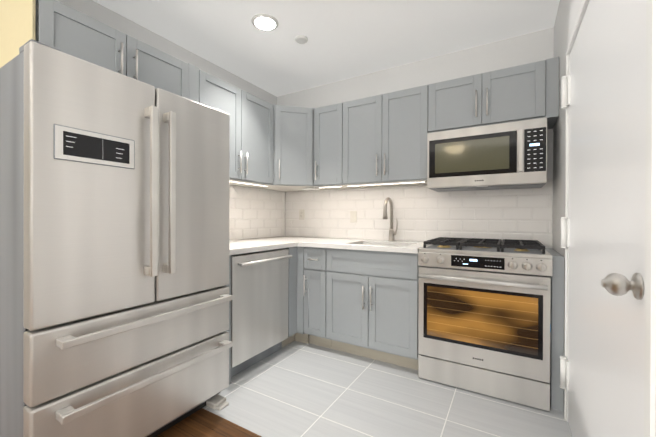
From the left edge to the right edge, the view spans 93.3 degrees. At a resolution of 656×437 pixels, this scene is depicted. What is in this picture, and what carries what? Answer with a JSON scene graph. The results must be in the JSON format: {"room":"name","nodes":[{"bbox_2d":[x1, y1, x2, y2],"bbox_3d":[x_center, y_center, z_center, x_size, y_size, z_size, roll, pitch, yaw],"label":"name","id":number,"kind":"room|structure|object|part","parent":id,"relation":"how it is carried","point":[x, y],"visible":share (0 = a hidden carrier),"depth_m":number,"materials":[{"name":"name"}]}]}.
{"room":"kitchen","nodes":[
{"label":"kitchen","id":0,"kind":"room"},
{"bbox_2d":[0,0,35,67],"bbox_3d":[-3.790,0.032,2.049,5.000,2.160,0.100,0,0,13],"label":"wall","id":1,"kind":"structure","parent":0,"point":[17,24],"depth_m":1.45,"materials":[{"name":"beige paint"}]},
{"bbox_2d":[56,0,282,239],"bbox_3d":[-1.236,-0.162,2.638,0.300,2.560,2.410,0,0,30],"label":"wall","id":2,"kind":"structure","parent":0,"point":[105,15],"depth_m":2.44,"materials":[{"name":"white paint"}]},
{"bbox_2d":[35,0,198,102],"bbox_3d":[-1.267,-0.905,1.901,0.384,0.330,0.869,0,0,30],"label":"upper cabinet","id":3,"kind":"object","parent":2,"relation":"attached to","point":[63,28],"depth_m":1.71,"materials":[{"name":"grey paint"}]},
{"bbox_3d":[-1.085,-0.905,2.253,0.341,0.330,0.078,0,0,30],"label":"wall cabinet filler","id":4,"kind":"part","parent":3,"relation":"part of","materials":[{"name":"grey wood"}]},
{"bbox_2d":[199,70,272,186],"bbox_3d":[-0.844,-0.684,2.622,0.384,0.772,0.800,0,0,30],"label":"upper cabinet","id":5,"kind":"object","parent":2,"relation":"attached to","point":[251,140],"visible":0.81,"depth_m":2.58,"materials":[{"name":"grey paint"},{"name":"satin nickel"}]},
{"bbox_2d":[229,185,284,239],"bbox_3d":[-0.877,-0.053,2.945,0.008,0.511,1.490,0,0,30],"label":"backsplash","id":6,"kind":"structure","parent":2,"relation":"attached to","point":[256,213],"depth_m":3.17,"materials":[{"name":"white tile"}]},
{"bbox_2d":[233,186,319,195],"bbox_3d":[-0.496,-0.262,3.065,0.834,0.093,0.182,0,0,-10],"label":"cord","id":7,"kind":"object","parent":2,"relation":"attached to","point":[311,188],"visible":0.98,"depth_m":3.07,"materials":[{"name":"white plastic"}]},
{"bbox_2d":[156,408,261,436],"bbox_3d":[-3.705,1.145,0.470,7.650,0.059,5.350,0,0,30],"label":"floor","id":8,"kind":"structure","parent":0,"point":[201,422],"depth_m":1.66,"materials":[{"name":"brown wood"}]},
{"bbox_2d":[0,39,232,436],"bbox_3d":[-1.081,0.235,1.645,0.713,1.772,0.915,0,0,30],"label":"refrigerator","id":9,"kind":"object","parent":8,"relation":"on","point":[115,297],"visible":1,"depth_m":1.31,"materials":[{"name":"grey metal"}]},
{"bbox_2d":[93,0,559,96],"bbox_3d":[-3.249,-1.485,1.228,7.650,0.080,7.120,0,0,30],"label":"ceiling","id":10,"kind":"structure","parent":0,"point":[347,39],"depth_m":2.36,"materials":[{"name":"white paint"}]},
{"bbox_2d":[251,14,278,30],"bbox_3d":[-0.462,-1.432,2.269,0.196,0.012,0.196,0,0,30],"label":"recessed light","id":11,"kind":"object","parent":10,"relation":"in","point":[265,22],"visible":1,"depth_m":2.25,"materials":[{"name":"white paint"}]},
{"bbox_2d":[295,35,307,43],"bbox_3d":[-0.212,-1.429,2.476,0.104,0.018,0.104,0,0,30],"label":"smoke detector","id":12,"kind":"object","parent":10,"relation":"attached to","point":[301,39],"visible":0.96,"depth_m":2.46,"materials":[{"name":"white paint"}]},
{"bbox_2d":[203,341,571,436],"bbox_3d":[0.125,1.153,2.348,2.950,0.060,1.770,0,0,30],"label":"floor","id":13,"kind":"structure","parent":0,"point":[296,389],"depth_m":1.87,"materials":[{"name":"tile"}]},
{"bbox_2d":[225,255,230,384],"bbox_3d":[-0.959,0.683,2.201,0.623,0.875,0.128,0,0,30],"label":"cabinet end panel","id":14,"kind":"object","parent":13,"relation":"on","point":[229,286],"visible":0.07,"depth_m":2.09,"materials":[{"name":"grey paint"}]},
{"bbox_2d":[231,248,291,376],"bbox_3d":[-0.727,0.686,2.516,0.680,0.868,0.640,0,0,30],"label":"dishwasher","id":15,"kind":"object","parent":13,"relation":"on","point":[259,302],"visible":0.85,"depth_m":2.32,"materials":[{"name":"grey metal"}]},
{"bbox_2d":[282,246,308,347],"bbox_3d":[-0.386,0.683,3.102,0.698,0.875,0.743,0,0,30],"label":"base cabinet","id":16,"kind":"object","parent":13,"relation":"on","point":[296,307],"visible":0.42,"depth_m":2.71,"materials":[{"name":"grey paint"}]},
{"bbox_2d":[303,247,331,347],"bbox_3d":[0.033,0.684,2.898,0.227,0.875,0.670,0,0,30],"label":"base cabinet","id":17,"kind":"object","parent":13,"relation":"on","point":[314,284],"visible":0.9,"depth_m":2.65,"materials":[{"name":"grey paint"}]},
{"bbox_2d":[326,248,419,369],"bbox_3d":[0.461,0.686,2.647,0.761,0.875,0.670,0,0,30],"label":"base cabinet","id":18,"kind":"object","parent":13,"relation":"on","point":[372,304],"visible":0.9,"depth_m":2.37,"materials":[{"name":"grey paint"}]},
{"bbox_2d":[229,236,429,254],"bbox_3d":[-0.149,0.320,2.522,1.691,0.225,1.503,0,0,30],"label":"countertop","id":19,"kind":"structure","parent":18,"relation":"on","point":[241,246],"depth_m":2.58,"materials":[{"name":"stone"}]},
{"bbox_2d":[383,197,397,240],"bbox_3d":[0.560,0.008,2.781,0.093,0.399,0.222,0,0,30],"label":"faucet","id":20,"kind":"object","parent":19,"relation":"on","point":[392,233],"visible":1,"depth_m":2.83,"materials":[{"name":"silver metal"}]},
{"bbox_2d":[418,237,563,411],"bbox_3d":[1.136,0.645,2.213,0.827,0.963,0.728,0,0,30],"label":"range","id":21,"kind":"object","parent":13,"relation":"on","point":[484,321],"depth_m":1.94,"materials":[{"name":"grey metal"}]},
{"bbox_3d":[1.501,0.676,2.076,0.059,0.905,0.596,0,0,30],"label":"base cabinet range filler","id":22,"kind":"part","parent":21,"relation":"part of","materials":[{"name":"grey wood"}]},
{"bbox_2d":[277,27,553,248],"bbox_3d":[0.547,-0.157,3.057,2.950,2.560,0.120,0,0,30],"label":"wall","id":23,"kind":"structure","parent":0,"point":[532,47],"depth_m":2.73,"materials":[{"name":"white paint"}]},
{"bbox_2d":[250,104,329,191],"bbox_3d":[-0.384,-0.690,3.174,0.617,0.760,0.617,0,0,30],"label":"upper cabinet","id":24,"kind":"object","parent":23,"relation":"attached to","point":[293,148],"visible":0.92,"depth_m":2.94,"materials":[{"name":"grey paint"}]},
{"bbox_3d":[-0.319,-0.690,2.922,0.356,0.738,0.058,0,0,-15],"label":"door","id":25,"kind":"part","parent":24,"relation":"part of","materials":[{"name":"grey paint"}]},
{"bbox_2d":[314,103,354,188],"bbox_3d":[0.075,-0.682,3.039,0.308,0.772,0.384,0,0,30],"label":"upper cabinet","id":26,"kind":"object","parent":23,"relation":"attached to","point":[328,140],"visible":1,"depth_m":2.91,"materials":[{"name":"grey paint"}]},
{"bbox_2d":[342,85,428,187],"bbox_3d":[0.537,-0.680,2.768,0.762,0.772,0.384,0,0,30],"label":"upper cabinet","id":27,"kind":"object","parent":23,"relation":"attached to","point":[384,140],"visible":0.96,"depth_m":2.62,"materials":[{"name":"grey paint"}]},
{"bbox_2d":[285,178,552,246],"bbox_3d":[0.591,-0.049,2.955,2.524,0.511,0.008,0,0,30],"label":"backsplash","id":28,"kind":"structure","parent":23,"relation":"attached to","point":[422,213],"depth_m":2.80,"materials":[{"name":"white tile"}]},
{"bbox_2d":[299,209,304,219],"bbox_3d":[-0.294,-0.045,3.461,0.072,0.116,0.012,0,0,30],"label":"outlet","id":29,"kind":"object","parent":28,"relation":"attached to","point":[301,214],"visible":1,"depth_m":3.46,"materials":[{"name":"beige plastic"}]},
{"bbox_2d":[350,211,356,222],"bbox_3d":[0.258,-0.018,3.137,0.072,0.116,0.012,0,0,30],"label":"light switch","id":30,"kind":"object","parent":28,"relation":"attached to","point":[353,216],"visible":1,"depth_m":3.13,"materials":[{"name":"beige plastic"}]},
{"bbox_2d":[428,57,558,132],"bbox_3d":[1.227,-0.868,2.362,0.833,0.390,0.384,0,0,30],"label":"upper cabinet","id":31,"kind":"object","parent":23,"relation":"attached to","point":[512,94],"depth_m":2.20,"materials":[{"name":"grey paint"}]},
{"bbox_2d":[427,117,546,191],"bbox_3d":[1.181,-0.444,2.348,0.760,0.429,0.431,0,0,30],"label":"microwave","id":32,"kind":"object","parent":31,"relation":"attached to","point":[510,155],"visible":1,"depth_m":2.18,"materials":[{"name":"silver metal"}]},
{"bbox_3d":[1.569,-0.867,2.190,0.069,0.390,0.331,0,0,30],"label":"upper cabinet end filler mounted","id":33,"kind":"part","parent":31,"relation":"part of","materials":[{"name":"grey wood"}]},
{"bbox_2d":[553,0,589,421],"bbox_3d":[-0.007,-0.151,-0.678,0.120,2.560,7.120,0,0,30],"label":"wall","id":34,"kind":"structure","parent":0,"point":[567,14],"depth_m":1.93,"materials":[{"name":"white paint"}]},
{"bbox_2d":[560,0,645,436],"bbox_3d":[1.029,0.108,1.224,0.116,2.024,1.182,0,0,30],"label":"entry door","id":35,"kind":"structure","parent":34,"relation":"in","point":[603,90],"depth_m":1.04,"materials":[{"name":"white paint"}]},
{"bbox_2d":[564,0,655,436],"bbox_3d":[1.028,0.091,1.213,0.008,2.075,1.242,0,0,30],"label":"door frame","id":36,"kind":"structure","parent":34,"relation":"attached to","point":[650,311],"depth_m":0.69,"materials":[{"name":"white paint"}]}
]}

